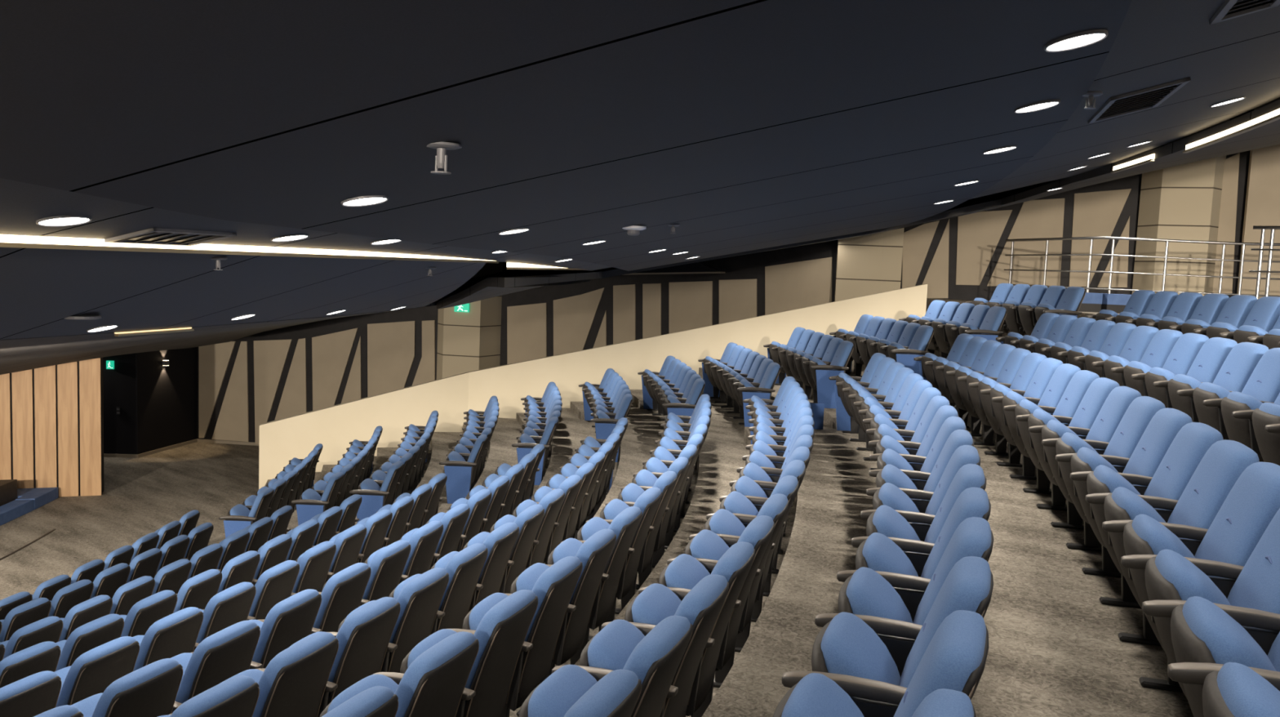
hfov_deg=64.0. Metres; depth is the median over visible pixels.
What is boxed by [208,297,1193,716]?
floor
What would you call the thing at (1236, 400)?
seat cushion
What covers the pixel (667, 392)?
seat cushion
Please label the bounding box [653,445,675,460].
seat cushion
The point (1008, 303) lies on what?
seat cushion
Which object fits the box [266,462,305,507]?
seat
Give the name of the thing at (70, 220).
recessed light
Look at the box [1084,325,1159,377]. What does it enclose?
seat
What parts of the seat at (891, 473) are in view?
armrest, backrest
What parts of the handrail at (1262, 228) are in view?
post, rail, rail, rail, post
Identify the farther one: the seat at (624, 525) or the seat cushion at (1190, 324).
the seat cushion at (1190, 324)
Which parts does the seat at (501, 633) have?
armrest, backrest, shell trim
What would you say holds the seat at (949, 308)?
on the floor at (1055, 650)
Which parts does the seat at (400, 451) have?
backrest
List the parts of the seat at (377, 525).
armrest, backrest, shell trim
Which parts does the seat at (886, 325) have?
armrest, backrest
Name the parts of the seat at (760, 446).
armrest, backrest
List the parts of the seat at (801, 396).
armrest, backrest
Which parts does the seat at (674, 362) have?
armrest, backrest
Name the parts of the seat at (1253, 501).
armrest, backrest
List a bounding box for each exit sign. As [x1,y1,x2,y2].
[106,360,114,368]
[453,303,469,312]
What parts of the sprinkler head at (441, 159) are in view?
plate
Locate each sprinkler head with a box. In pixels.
[210,257,227,270]
[426,142,462,174]
[426,266,435,275]
[668,223,679,233]
[1082,90,1102,109]
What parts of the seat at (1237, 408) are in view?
armrest, backrest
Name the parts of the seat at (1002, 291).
backrest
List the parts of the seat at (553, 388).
armrest, backrest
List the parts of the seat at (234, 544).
backrest, shell trim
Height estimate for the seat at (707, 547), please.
0.951 m
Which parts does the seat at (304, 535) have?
backrest, shell trim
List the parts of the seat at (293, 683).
backrest, shell trim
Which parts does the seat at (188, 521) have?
backrest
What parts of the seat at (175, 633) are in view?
shell trim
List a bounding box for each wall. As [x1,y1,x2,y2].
[9,357,104,495]
[102,352,137,453]
[137,346,197,453]
[196,305,438,442]
[258,284,927,488]
[499,173,1142,365]
[1226,97,1279,298]
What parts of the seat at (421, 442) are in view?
backrest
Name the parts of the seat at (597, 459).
shell trim, backrest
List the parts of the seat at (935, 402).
armrest, backrest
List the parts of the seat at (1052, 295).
armrest, backrest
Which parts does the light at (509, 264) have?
trim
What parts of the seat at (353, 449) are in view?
backrest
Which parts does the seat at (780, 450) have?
armrest, backrest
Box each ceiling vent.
[64,315,101,319]
[104,227,236,245]
[1088,77,1191,124]
[1208,0,1279,24]
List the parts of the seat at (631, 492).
armrest, shell trim, backrest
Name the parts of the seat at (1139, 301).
armrest, armrest, backrest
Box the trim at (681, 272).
[622,271,724,275]
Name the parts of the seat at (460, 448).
armrest, backrest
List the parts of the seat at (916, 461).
armrest, backrest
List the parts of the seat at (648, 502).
armrest, shell trim, backrest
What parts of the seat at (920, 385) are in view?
armrest, backrest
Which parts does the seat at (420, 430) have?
armrest, armrest, backrest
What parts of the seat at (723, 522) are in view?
armrest, backrest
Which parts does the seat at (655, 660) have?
backrest, shell trim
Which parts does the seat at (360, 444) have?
armrest, armrest, backrest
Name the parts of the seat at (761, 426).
armrest, backrest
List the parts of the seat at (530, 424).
armrest, backrest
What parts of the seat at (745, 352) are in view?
armrest, backrest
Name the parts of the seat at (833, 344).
armrest, backrest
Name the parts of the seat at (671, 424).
armrest, backrest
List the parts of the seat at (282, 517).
backrest, shell trim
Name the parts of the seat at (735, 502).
armrest, backrest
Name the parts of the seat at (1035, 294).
armrest, hinge frame, backrest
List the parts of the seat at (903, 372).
armrest, backrest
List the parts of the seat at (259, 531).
backrest, shell trim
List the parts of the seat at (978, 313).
armrest, backrest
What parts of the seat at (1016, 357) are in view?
armrest, backrest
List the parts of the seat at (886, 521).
armrest, backrest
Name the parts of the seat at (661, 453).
armrest, backrest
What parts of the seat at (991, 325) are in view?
panel, armrest, backrest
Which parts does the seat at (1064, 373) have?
armrest, backrest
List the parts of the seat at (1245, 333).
armrest, backrest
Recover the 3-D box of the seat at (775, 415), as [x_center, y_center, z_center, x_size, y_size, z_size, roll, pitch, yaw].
[1.443,0.726,11.150,0.577,0.951,0.557,3,5,3]
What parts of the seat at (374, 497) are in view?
armrest, panel, backrest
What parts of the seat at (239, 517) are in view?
panel, armrest, backrest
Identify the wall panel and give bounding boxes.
[198,341,235,438]
[211,341,248,441]
[253,339,292,444]
[274,337,306,420]
[311,327,358,410]
[340,335,361,404]
[367,320,415,396]
[412,320,435,386]
[506,302,546,364]
[553,287,604,355]
[593,310,606,347]
[613,284,635,344]
[642,283,661,338]
[668,280,712,333]
[719,278,756,324]
[764,257,832,315]
[902,220,939,288]
[921,218,949,297]
[955,209,1012,284]
[986,198,1064,286]
[1068,188,1131,286]
[1097,216,1129,287]
[1212,152,1239,293]
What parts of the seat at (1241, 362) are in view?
armrest, backrest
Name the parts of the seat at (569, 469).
backrest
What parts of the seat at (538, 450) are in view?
backrest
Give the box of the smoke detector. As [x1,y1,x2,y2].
[622,225,646,235]
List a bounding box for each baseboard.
[103,453,137,457]
[137,438,197,457]
[197,438,258,445]
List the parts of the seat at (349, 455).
backrest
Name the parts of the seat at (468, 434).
armrest, backrest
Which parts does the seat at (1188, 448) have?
armrest, backrest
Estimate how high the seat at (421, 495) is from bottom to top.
0.951 m
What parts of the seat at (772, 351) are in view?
panel, backrest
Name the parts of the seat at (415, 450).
backrest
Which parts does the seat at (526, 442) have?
panel, armrest, backrest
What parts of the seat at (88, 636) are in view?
shell trim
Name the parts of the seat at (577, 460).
armrest, backrest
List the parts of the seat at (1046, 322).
armrest, armrest, backrest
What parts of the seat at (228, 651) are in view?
armrest, shell trim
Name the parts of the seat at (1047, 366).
armrest, backrest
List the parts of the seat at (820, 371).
panel, armrest, backrest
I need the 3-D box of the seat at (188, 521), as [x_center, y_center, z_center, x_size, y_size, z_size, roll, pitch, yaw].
[-6.152,2.484,13.498,0.570,0.951,0.640,2,5,-1]
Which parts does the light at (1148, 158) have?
trim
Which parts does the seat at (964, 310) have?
armrest, backrest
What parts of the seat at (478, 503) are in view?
armrest, shell trim, backrest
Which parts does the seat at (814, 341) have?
armrest, backrest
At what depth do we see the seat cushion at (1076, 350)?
9.30 m
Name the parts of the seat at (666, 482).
armrest, shell trim, backrest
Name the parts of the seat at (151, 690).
shell trim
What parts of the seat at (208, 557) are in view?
shell trim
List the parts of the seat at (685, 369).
armrest, backrest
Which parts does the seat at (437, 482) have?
shell trim, backrest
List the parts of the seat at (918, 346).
panel, armrest, backrest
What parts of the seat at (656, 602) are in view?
armrest, shell trim, backrest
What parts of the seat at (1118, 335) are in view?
armrest, backrest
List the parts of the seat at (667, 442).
armrest, backrest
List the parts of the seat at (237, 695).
shell trim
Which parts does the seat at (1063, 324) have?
armrest, backrest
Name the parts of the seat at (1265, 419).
armrest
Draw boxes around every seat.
[0,591,32,619]
[0,597,51,642]
[0,621,2,633]
[0,640,60,688]
[0,641,4,661]
[0,670,62,716]
[1,616,62,658]
[31,574,71,600]
[33,704,83,716]
[48,579,93,617]
[54,635,139,706]
[55,613,124,671]
[58,594,112,641]
[70,559,105,584]
[71,657,182,716]
[90,563,130,598]
[103,532,159,563]
[103,545,133,569]
[109,575,155,614]
[120,589,177,636]
[126,547,162,582]
[131,520,181,548]
[133,606,203,671]
[151,558,191,595]
[154,509,199,536]
[155,534,189,573]
[158,675,259,716]
[159,522,213,559]
[169,631,338,716]
[171,620,260,712]
[173,568,222,613]
[176,550,260,594]
[186,543,222,579]
[189,529,249,572]
[190,588,321,669]
[193,582,256,651]
[202,560,299,620]
[218,487,274,537]
[218,516,273,552]
[242,478,286,516]
[243,505,293,541]
[252,533,292,585]
[255,471,296,509]
[257,519,319,560]
[257,596,399,716]
[258,562,370,633]
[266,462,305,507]
[275,456,312,511]
[276,449,318,510]
[283,443,323,488]
[286,506,342,546]
[290,541,336,595]
[291,471,343,525]
[295,524,366,582]
[311,463,353,506]
[311,493,361,535]
[315,456,361,501]
[318,539,410,605]
[320,631,479,716]
[321,685,398,716]
[324,448,368,496]
[328,509,392,563]
[328,567,448,672]
[331,443,373,489]
[337,436,377,479]
[342,431,380,475]
[346,426,382,478]
[349,461,404,522]
[355,495,413,547]
[364,520,443,583]
[369,453,413,504]
[372,445,420,494]
[373,589,537,716]
[376,484,431,536]
[380,438,426,490]
[387,431,431,493]
[389,542,488,634]
[392,472,447,527]
[393,426,434,490]
[397,420,436,484]
[399,503,470,569]
[400,415,438,476]
[403,410,438,470]
[426,488,491,551]
[431,522,519,612]
[439,434,487,503]
[446,427,492,491]
[447,475,509,533]
[449,555,582,716]
[452,421,495,486]
[456,415,497,478]
[459,409,498,472]
[462,404,499,468]
[462,504,544,593]
[463,395,497,421]
[463,400,498,461]
[466,463,524,522]
[481,453,535,515]
[485,444,545,502]
[489,488,564,568]
[505,528,616,715]
[511,416,559,484]
[512,474,581,564]
[516,410,560,481]
[519,462,595,541]
[519,615,692,716]
[520,382,555,417]
[520,404,562,475]
[522,399,562,468]
[523,386,558,412]
[523,394,561,460]
[524,390,560,417]
[529,506,642,664]
[535,451,605,537]
[548,441,613,538]
[551,573,728,716]
[559,432,620,520]
[560,487,662,640]
[564,669,641,716]
[568,424,624,515]
[574,417,628,505]
[578,368,614,426]
[585,371,618,432]
[585,471,677,613]
[587,375,622,412]
[589,379,626,407]
[590,383,629,413]
[590,393,632,462]
[591,388,631,418]
[600,541,755,716]
[604,457,688,589]
[621,444,697,567]
[633,433,703,548]
[637,355,675,415]
[638,515,774,716]
[642,423,707,532]
[647,358,681,420]
[649,415,710,516]
[651,362,686,408]
[654,365,692,413]
[654,407,711,503]
[657,369,697,414]
[657,400,711,491]
[660,373,701,413]
[660,394,710,431]
[662,377,705,420]
[666,493,788,687]
[688,475,799,652]
[697,342,737,403]
[706,459,805,622]
[710,345,745,408]
[715,347,752,413]
[719,446,810,595]
[722,351,759,418]
[728,354,766,424]
[728,434,813,573]
[733,358,773,430]
[737,362,780,426]
[737,424,814,554]
[742,376,795,444]
[742,415,814,536]
[745,406,813,456]
[747,381,800,418]
[747,400,811,445]
[748,386,804,426]
[748,392,808,441]
[763,326,805,385]
[773,609,988,716]
[777,328,814,387]
[781,555,993,716]
[786,331,824,399]
[794,334,834,403]
[801,337,843,391]
[809,340,853,408]
[814,516,993,676]
[828,352,886,441]
[829,314,873,377]
[836,487,991,622]
[842,356,895,450]
[845,315,884,368]
[848,361,905,460]
[851,463,986,577]
[853,367,914,470]
[856,318,896,366]
[858,373,923,481]
[860,444,980,541]
[862,379,932,448]
[866,320,908,358]
[866,386,941,440]
[866,429,973,513]
[868,395,950,454]
[868,416,966,489]
[869,404,959,471]
[876,322,920,356]
[887,324,933,374]
[898,299,946,354]
[911,688,976,716]
[913,333,973,408]
[918,301,959,358]
[931,302,974,353]
[933,336,987,428]
[943,339,1001,436]
[945,304,990,349]
[955,343,1016,445]
[958,306,1006,341]
[964,283,1013,342]
[966,347,1031,455]
[977,352,1046,466]
[986,284,1030,333]
[990,357,1062,479]
[995,312,1059,347]
[1002,284,1047,335]
[1002,363,1080,493]
[1014,369,1099,510]
[1017,285,1066,335]
[1019,314,1077,352]
[1027,377,1119,529]
[1034,316,1096,357]
[1035,286,1085,321]
[1041,386,1141,551]
[1050,319,1115,363]
[1055,395,1165,577]
[1067,322,1136,369]
[1070,408,1192,608]
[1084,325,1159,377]
[1085,289,1155,323]
[1085,422,1223,645]
[1102,439,1260,692]
[1103,328,1182,386]
[1115,290,1177,325]
[1120,462,1279,650]
[1123,333,1208,395]
[1136,292,1203,328]
[1142,507,1279,699]
[1144,337,1237,408]
[1157,293,1229,331]
[1167,595,1279,716]
[1168,342,1268,422]
[1181,294,1257,335]
[1192,347,1279,439]
[1202,662,1279,716]
[1206,296,1279,339]
[1220,391,1279,462]
[1233,315,1279,344]
[1252,402,1279,465]
[1262,328,1279,349]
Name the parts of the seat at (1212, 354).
armrest, backrest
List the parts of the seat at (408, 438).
armrest, backrest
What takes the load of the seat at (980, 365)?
on the floor at (1055, 650)
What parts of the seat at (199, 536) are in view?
backrest, shell trim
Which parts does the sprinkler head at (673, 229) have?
plate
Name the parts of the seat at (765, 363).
armrest, backrest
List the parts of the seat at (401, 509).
backrest, shell trim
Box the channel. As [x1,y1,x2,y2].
[0,528,55,559]
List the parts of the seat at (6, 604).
backrest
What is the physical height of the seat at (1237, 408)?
0.951 m
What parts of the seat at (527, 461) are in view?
shell trim, backrest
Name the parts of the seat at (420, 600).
armrest, backrest, shell trim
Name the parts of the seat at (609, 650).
armrest, shell trim, backrest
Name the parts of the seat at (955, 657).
backrest, shell trim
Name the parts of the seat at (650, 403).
panel, armrest, armrest, backrest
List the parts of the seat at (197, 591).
shell trim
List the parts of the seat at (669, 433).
armrest, backrest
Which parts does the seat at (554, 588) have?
armrest, shell trim, backrest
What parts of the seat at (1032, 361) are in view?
armrest, backrest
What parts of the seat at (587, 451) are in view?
armrest, backrest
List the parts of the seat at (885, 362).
armrest, backrest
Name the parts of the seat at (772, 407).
panel, armrest, armrest, backrest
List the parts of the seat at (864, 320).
backrest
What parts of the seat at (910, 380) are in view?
armrest, backrest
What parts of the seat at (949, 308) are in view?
armrest, backrest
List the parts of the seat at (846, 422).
panel, armrest, armrest, backrest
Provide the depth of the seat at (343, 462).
15.69 m
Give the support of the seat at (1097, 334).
on the floor at (1055, 650)
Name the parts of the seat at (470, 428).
armrest, backrest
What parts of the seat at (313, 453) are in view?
backrest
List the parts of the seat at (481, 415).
armrest, armrest, backrest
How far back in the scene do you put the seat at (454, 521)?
8.26 m
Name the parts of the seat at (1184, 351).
armrest, backrest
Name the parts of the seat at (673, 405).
armrest, panel, backrest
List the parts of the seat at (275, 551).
shell trim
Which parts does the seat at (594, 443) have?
armrest, armrest, panel, backrest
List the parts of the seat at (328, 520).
backrest, shell trim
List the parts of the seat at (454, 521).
armrest, backrest, shell trim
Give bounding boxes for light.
[0,234,498,262]
[35,214,92,226]
[86,324,118,332]
[114,327,194,336]
[230,313,256,319]
[271,233,309,241]
[325,309,346,315]
[341,195,388,206]
[369,238,400,244]
[389,305,406,310]
[491,250,508,253]
[497,227,529,235]
[506,262,587,270]
[554,258,571,262]
[582,240,606,244]
[647,248,666,253]
[671,250,688,254]
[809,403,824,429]
[933,199,954,204]
[953,179,979,186]
[982,145,1017,154]
[1013,98,1060,113]
[1043,29,1108,52]
[1046,186,1063,191]
[1066,164,1088,171]
[1086,151,1111,159]
[1110,153,1155,173]
[1126,139,1152,147]
[1182,108,1279,152]
[1209,96,1245,107]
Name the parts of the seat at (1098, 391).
armrest, backrest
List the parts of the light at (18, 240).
trim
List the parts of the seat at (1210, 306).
armrest, backrest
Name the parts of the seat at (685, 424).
armrest, armrest, backrest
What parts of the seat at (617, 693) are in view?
shell trim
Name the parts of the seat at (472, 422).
armrest, backrest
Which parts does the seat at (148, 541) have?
backrest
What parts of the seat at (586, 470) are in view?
armrest, shell trim, backrest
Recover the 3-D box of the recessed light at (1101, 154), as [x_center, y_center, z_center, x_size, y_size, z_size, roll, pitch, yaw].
[3.271,-1.450,7.300,0.161,0.056,0.164,3,5,7]
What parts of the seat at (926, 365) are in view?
panel, armrest, armrest, backrest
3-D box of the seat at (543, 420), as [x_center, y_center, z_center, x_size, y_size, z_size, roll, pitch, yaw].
[-1.485,1.035,15.573,0.576,0.951,0.574,2,5,-6]
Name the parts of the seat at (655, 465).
armrest, backrest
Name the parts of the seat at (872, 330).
backrest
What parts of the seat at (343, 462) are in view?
backrest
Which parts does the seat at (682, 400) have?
armrest, backrest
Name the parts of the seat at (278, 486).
armrest, backrest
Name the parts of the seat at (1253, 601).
armrest, backrest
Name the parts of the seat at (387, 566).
armrest, backrest, shell trim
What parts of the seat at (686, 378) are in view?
armrest, backrest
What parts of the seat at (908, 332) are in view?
armrest, backrest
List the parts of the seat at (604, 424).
armrest, panel, backrest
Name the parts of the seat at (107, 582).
shell trim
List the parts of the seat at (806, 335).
armrest, backrest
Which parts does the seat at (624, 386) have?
armrest, backrest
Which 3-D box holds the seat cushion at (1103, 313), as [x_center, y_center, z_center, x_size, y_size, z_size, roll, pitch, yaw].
[5.259,-0.354,11.374,0.260,0.365,0.446,3,5,3]
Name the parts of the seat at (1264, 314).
armrest, backrest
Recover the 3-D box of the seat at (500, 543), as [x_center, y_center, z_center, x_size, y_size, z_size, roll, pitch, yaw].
[-1.150,1.580,6.856,0.576,0.951,0.573,4,5,13]
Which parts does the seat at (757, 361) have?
armrest, backrest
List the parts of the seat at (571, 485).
armrest, shell trim, backrest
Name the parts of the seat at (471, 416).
armrest, backrest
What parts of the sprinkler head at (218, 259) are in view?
plate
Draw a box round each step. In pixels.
[0,499,33,525]
[15,487,58,509]
[313,471,320,484]
[372,455,377,470]
[426,443,431,461]
[437,502,452,513]
[515,412,526,429]
[533,484,539,493]
[569,401,584,420]
[611,462,618,484]
[630,389,643,408]
[743,426,751,444]
[823,408,836,428]
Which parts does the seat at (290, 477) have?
backrest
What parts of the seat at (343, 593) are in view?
armrest, backrest, shell trim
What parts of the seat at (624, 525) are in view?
armrest, shell trim, backrest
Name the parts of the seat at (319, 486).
armrest, backrest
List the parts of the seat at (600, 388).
panel, armrest, armrest, backrest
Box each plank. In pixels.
[0,373,11,479]
[11,368,34,488]
[34,364,57,488]
[57,361,78,497]
[79,357,101,496]
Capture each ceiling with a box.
[0,0,1131,271]
[0,242,485,339]
[0,281,475,374]
[436,199,1001,309]
[637,262,724,272]
[895,99,1279,229]
[969,0,1279,199]
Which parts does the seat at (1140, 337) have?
armrest, backrest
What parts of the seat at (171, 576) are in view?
shell trim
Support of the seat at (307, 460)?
on the floor at (1055, 650)
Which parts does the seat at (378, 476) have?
armrest, backrest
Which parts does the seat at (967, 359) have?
armrest, backrest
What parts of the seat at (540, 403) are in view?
armrest, armrest, backrest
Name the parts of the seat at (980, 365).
armrest, backrest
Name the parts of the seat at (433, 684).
backrest, shell trim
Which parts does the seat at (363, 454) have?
backrest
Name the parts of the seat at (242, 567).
backrest, shell trim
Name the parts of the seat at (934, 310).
backrest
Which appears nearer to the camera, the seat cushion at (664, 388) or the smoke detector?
the smoke detector
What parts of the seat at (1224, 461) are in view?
armrest, backrest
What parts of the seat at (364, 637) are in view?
armrest, backrest, shell trim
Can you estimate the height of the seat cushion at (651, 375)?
0.365 m
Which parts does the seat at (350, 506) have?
backrest, shell trim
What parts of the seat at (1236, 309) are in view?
armrest, backrest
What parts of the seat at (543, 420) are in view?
armrest, backrest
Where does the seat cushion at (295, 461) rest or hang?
on the seat at (295, 461)
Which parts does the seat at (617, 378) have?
armrest, backrest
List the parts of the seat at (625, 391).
armrest, backrest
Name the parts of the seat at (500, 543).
armrest, shell trim, backrest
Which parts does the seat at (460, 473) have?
panel, armrest, backrest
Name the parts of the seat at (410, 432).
armrest, backrest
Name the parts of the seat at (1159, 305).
armrest, backrest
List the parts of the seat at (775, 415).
armrest, backrest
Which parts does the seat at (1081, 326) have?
armrest, backrest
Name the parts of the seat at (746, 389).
panel, armrest, backrest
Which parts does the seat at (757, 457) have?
armrest, backrest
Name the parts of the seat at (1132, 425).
armrest, backrest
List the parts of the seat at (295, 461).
backrest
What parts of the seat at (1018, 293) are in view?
backrest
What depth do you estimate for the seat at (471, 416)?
16.72 m
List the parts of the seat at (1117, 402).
armrest, backrest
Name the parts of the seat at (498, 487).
backrest, shell trim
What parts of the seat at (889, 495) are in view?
armrest, backrest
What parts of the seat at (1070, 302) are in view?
armrest, backrest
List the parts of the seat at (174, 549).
shell trim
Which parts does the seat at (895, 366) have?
armrest, backrest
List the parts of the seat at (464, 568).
armrest, backrest, shell trim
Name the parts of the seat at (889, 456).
armrest, backrest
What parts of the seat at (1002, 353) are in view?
armrest, backrest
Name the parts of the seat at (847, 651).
armrest, backrest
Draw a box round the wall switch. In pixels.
[115,406,120,414]
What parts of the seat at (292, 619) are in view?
armrest, backrest, shell trim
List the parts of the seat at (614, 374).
armrest, backrest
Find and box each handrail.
[1004,235,1279,297]
[1248,225,1279,299]
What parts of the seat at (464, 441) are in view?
armrest, backrest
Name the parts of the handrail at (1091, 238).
post, post, post, post, rail, rail, rail, rail, post, post, post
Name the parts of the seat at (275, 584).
armrest, backrest, shell trim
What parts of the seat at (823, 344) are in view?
armrest, backrest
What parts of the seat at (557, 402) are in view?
armrest, backrest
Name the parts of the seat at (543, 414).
armrest, backrest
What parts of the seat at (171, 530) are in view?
backrest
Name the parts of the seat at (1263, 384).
armrest, backrest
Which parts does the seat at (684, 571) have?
armrest, shell trim, backrest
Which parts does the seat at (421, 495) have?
backrest, shell trim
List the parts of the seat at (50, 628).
shell trim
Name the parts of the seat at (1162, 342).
armrest, backrest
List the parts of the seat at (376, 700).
shell trim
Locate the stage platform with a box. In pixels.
[0,479,17,506]
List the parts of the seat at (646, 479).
armrest, backrest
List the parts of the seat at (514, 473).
shell trim, backrest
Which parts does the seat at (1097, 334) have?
armrest, backrest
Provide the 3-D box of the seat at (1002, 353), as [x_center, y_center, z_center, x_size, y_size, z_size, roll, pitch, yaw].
[3.325,0.330,9.969,0.577,0.951,0.563,3,5,5]
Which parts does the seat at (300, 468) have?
backrest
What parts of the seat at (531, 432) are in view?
armrest, backrest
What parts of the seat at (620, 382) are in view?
armrest, backrest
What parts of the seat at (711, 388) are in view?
panel, armrest, backrest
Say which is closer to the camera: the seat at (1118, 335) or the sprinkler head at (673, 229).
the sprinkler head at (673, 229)
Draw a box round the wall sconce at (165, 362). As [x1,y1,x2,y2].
[162,360,168,365]
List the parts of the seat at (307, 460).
backrest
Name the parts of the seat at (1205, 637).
armrest, backrest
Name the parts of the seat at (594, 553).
armrest, shell trim, backrest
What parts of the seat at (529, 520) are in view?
armrest, shell trim, backrest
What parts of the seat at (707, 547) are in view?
armrest, backrest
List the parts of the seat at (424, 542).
armrest, backrest, shell trim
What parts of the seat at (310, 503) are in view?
panel, armrest, backrest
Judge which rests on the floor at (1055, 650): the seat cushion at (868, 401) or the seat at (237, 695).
the seat at (237, 695)
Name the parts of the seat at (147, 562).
shell trim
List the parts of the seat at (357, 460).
backrest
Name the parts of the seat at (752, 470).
armrest, backrest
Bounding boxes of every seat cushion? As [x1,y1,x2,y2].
[1,640,8,648]
[54,666,71,692]
[55,640,66,656]
[71,692,102,716]
[120,614,127,621]
[133,635,144,644]
[171,652,192,679]
[222,668,263,683]
[230,503,249,519]
[244,494,257,505]
[248,619,263,629]
[257,486,267,494]
[267,478,278,487]
[276,471,287,479]
[284,463,294,472]
[286,527,295,535]
[289,631,335,646]
[290,457,301,465]
[302,488,321,500]
[311,513,320,519]
[313,480,327,490]
[323,471,334,481]
[327,674,398,711]
[328,533,339,542]
[332,464,342,473]
[338,457,350,466]
[344,451,356,459]
[344,600,375,620]
[348,444,360,453]
[351,439,364,446]
[355,516,368,524]
[360,478,380,494]
[367,546,386,565]
[371,469,386,484]
[377,504,391,511]
[381,462,392,471]
[388,453,400,463]
[393,573,421,599]
[395,447,407,456]
[395,492,410,501]
[400,440,412,448]
[400,528,417,541]
[404,435,417,446]
[406,429,419,436]
[407,628,457,666]
[408,423,420,431]
[428,511,445,522]
[434,551,457,568]
[448,450,465,465]
[450,497,468,508]
[454,443,471,453]
[459,436,474,449]
[462,430,476,439]
[466,424,479,432]
[466,531,489,546]
[467,408,481,419]
[467,418,479,426]
[468,413,479,421]
[469,484,487,497]
[469,592,508,630]
[484,473,499,487]
[493,514,515,529]
[497,462,511,475]
[515,499,537,515]
[515,562,549,591]
[520,433,536,447]
[523,426,538,439]
[525,395,537,401]
[526,420,542,433]
[527,400,539,406]
[528,404,542,415]
[528,408,541,417]
[528,414,543,426]
[528,664,597,716]
[533,485,552,502]
[548,473,566,488]
[552,537,582,563]
[560,462,577,476]
[570,453,587,466]
[577,444,595,456]
[581,516,609,540]
[583,435,601,452]
[584,381,595,387]
[587,385,599,391]
[587,618,644,670]
[591,390,602,396]
[593,394,608,405]
[595,399,607,406]
[595,404,608,412]
[595,409,613,422]
[604,498,629,519]
[621,483,644,502]
[631,582,681,625]
[635,469,657,486]
[644,368,653,374]
[645,457,668,472]
[648,373,659,378]
[653,376,665,382]
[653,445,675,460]
[657,380,670,387]
[659,436,680,455]
[661,385,674,392]
[663,427,685,445]
[664,389,677,397]
[664,553,710,589]
[666,394,683,407]
[666,419,684,435]
[667,412,685,427]
[689,528,728,559]
[705,355,713,361]
[709,508,745,536]
[711,359,719,365]
[718,362,727,368]
[724,366,733,373]
[724,490,758,523]
[729,370,741,377]
[734,475,767,505]
[735,374,746,381]
[740,378,757,391]
[742,462,773,489]
[749,450,776,475]
[751,395,767,404]
[752,440,781,462]
[753,400,770,411]
[755,407,777,424]
[755,431,781,451]
[756,414,779,432]
[756,422,780,441]
[771,341,781,346]
[779,343,789,350]
[781,672,863,716]
[787,346,797,353]
[795,350,805,356]
[804,353,814,359]
[812,357,826,364]
[821,611,900,685]
[837,328,848,333]
[838,372,853,380]
[845,377,861,386]
[846,566,912,622]
[848,330,858,337]
[852,382,870,393]
[857,333,869,339]
[858,389,877,400]
[862,532,918,589]
[864,396,884,408]
[868,336,879,342]
[869,404,896,425]
[872,504,923,553]
[874,413,903,436]
[877,423,909,448]
[878,482,924,524]
[879,338,891,345]
[880,435,912,462]
[881,448,918,479]
[881,464,920,499]
[889,342,909,353]
[907,314,920,319]
[920,316,933,322]
[924,352,937,360]
[933,318,947,324]
[935,356,949,364]
[946,360,960,369]
[947,320,961,326]
[958,365,973,375]
[961,323,982,333]
[969,371,986,381]
[973,297,987,302]
[982,377,999,387]
[989,298,1004,304]
[994,383,1012,395]
[1004,300,1020,306]
[1006,391,1027,404]
[1007,332,1022,339]
[1019,399,1042,413]
[1021,302,1036,311]
[1022,334,1038,342]
[1032,408,1061,424]
[1037,303,1056,309]
[1038,337,1055,346]
[1046,419,1077,437]
[1053,342,1072,351]
[1061,431,1098,453]
[1071,346,1090,355]
[1076,447,1118,472]
[1088,350,1109,360]
[1093,464,1140,494]
[1098,309,1119,316]
[1107,355,1129,366]
[1111,486,1165,522]
[1119,311,1139,324]
[1128,360,1151,373]
[1131,514,1195,558]
[1139,313,1161,327]
[1149,366,1175,380]
[1155,549,1230,604]
[1161,315,1185,324]
[1173,373,1201,388]
[1182,595,1276,671]
[1185,319,1210,333]
[1198,382,1231,398]
[1210,321,1238,337]
[1226,391,1262,409]
[1238,324,1267,342]
[1258,402,1279,416]
[1267,328,1279,335]
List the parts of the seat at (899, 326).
armrest, backrest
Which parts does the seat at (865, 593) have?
armrest, backrest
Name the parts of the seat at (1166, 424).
armrest, backrest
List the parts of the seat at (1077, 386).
armrest, backrest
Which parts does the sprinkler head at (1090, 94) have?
plate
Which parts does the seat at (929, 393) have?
armrest, backrest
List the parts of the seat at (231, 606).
shell trim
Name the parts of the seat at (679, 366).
armrest, backrest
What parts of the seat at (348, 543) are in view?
armrest, backrest, shell trim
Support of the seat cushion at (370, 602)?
on the seat at (420, 600)
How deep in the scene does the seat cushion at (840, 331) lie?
15.77 m
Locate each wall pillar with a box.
[436,260,502,379]
[834,227,904,301]
[1132,119,1229,295]
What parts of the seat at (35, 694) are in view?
backrest, shell trim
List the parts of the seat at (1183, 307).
armrest, backrest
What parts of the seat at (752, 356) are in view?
armrest, backrest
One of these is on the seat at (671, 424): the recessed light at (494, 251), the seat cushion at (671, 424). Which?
the seat cushion at (671, 424)
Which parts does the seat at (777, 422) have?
armrest, backrest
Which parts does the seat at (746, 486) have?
armrest, backrest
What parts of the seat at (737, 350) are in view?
armrest, backrest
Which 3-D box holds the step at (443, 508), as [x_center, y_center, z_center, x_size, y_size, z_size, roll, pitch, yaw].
[-2.370,1.999,12.460,0.348,0.172,1.271,2,5,1]
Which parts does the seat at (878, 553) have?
armrest, backrest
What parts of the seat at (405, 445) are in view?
backrest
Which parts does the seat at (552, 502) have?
armrest, shell trim, backrest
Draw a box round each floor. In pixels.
[0,441,258,599]
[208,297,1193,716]

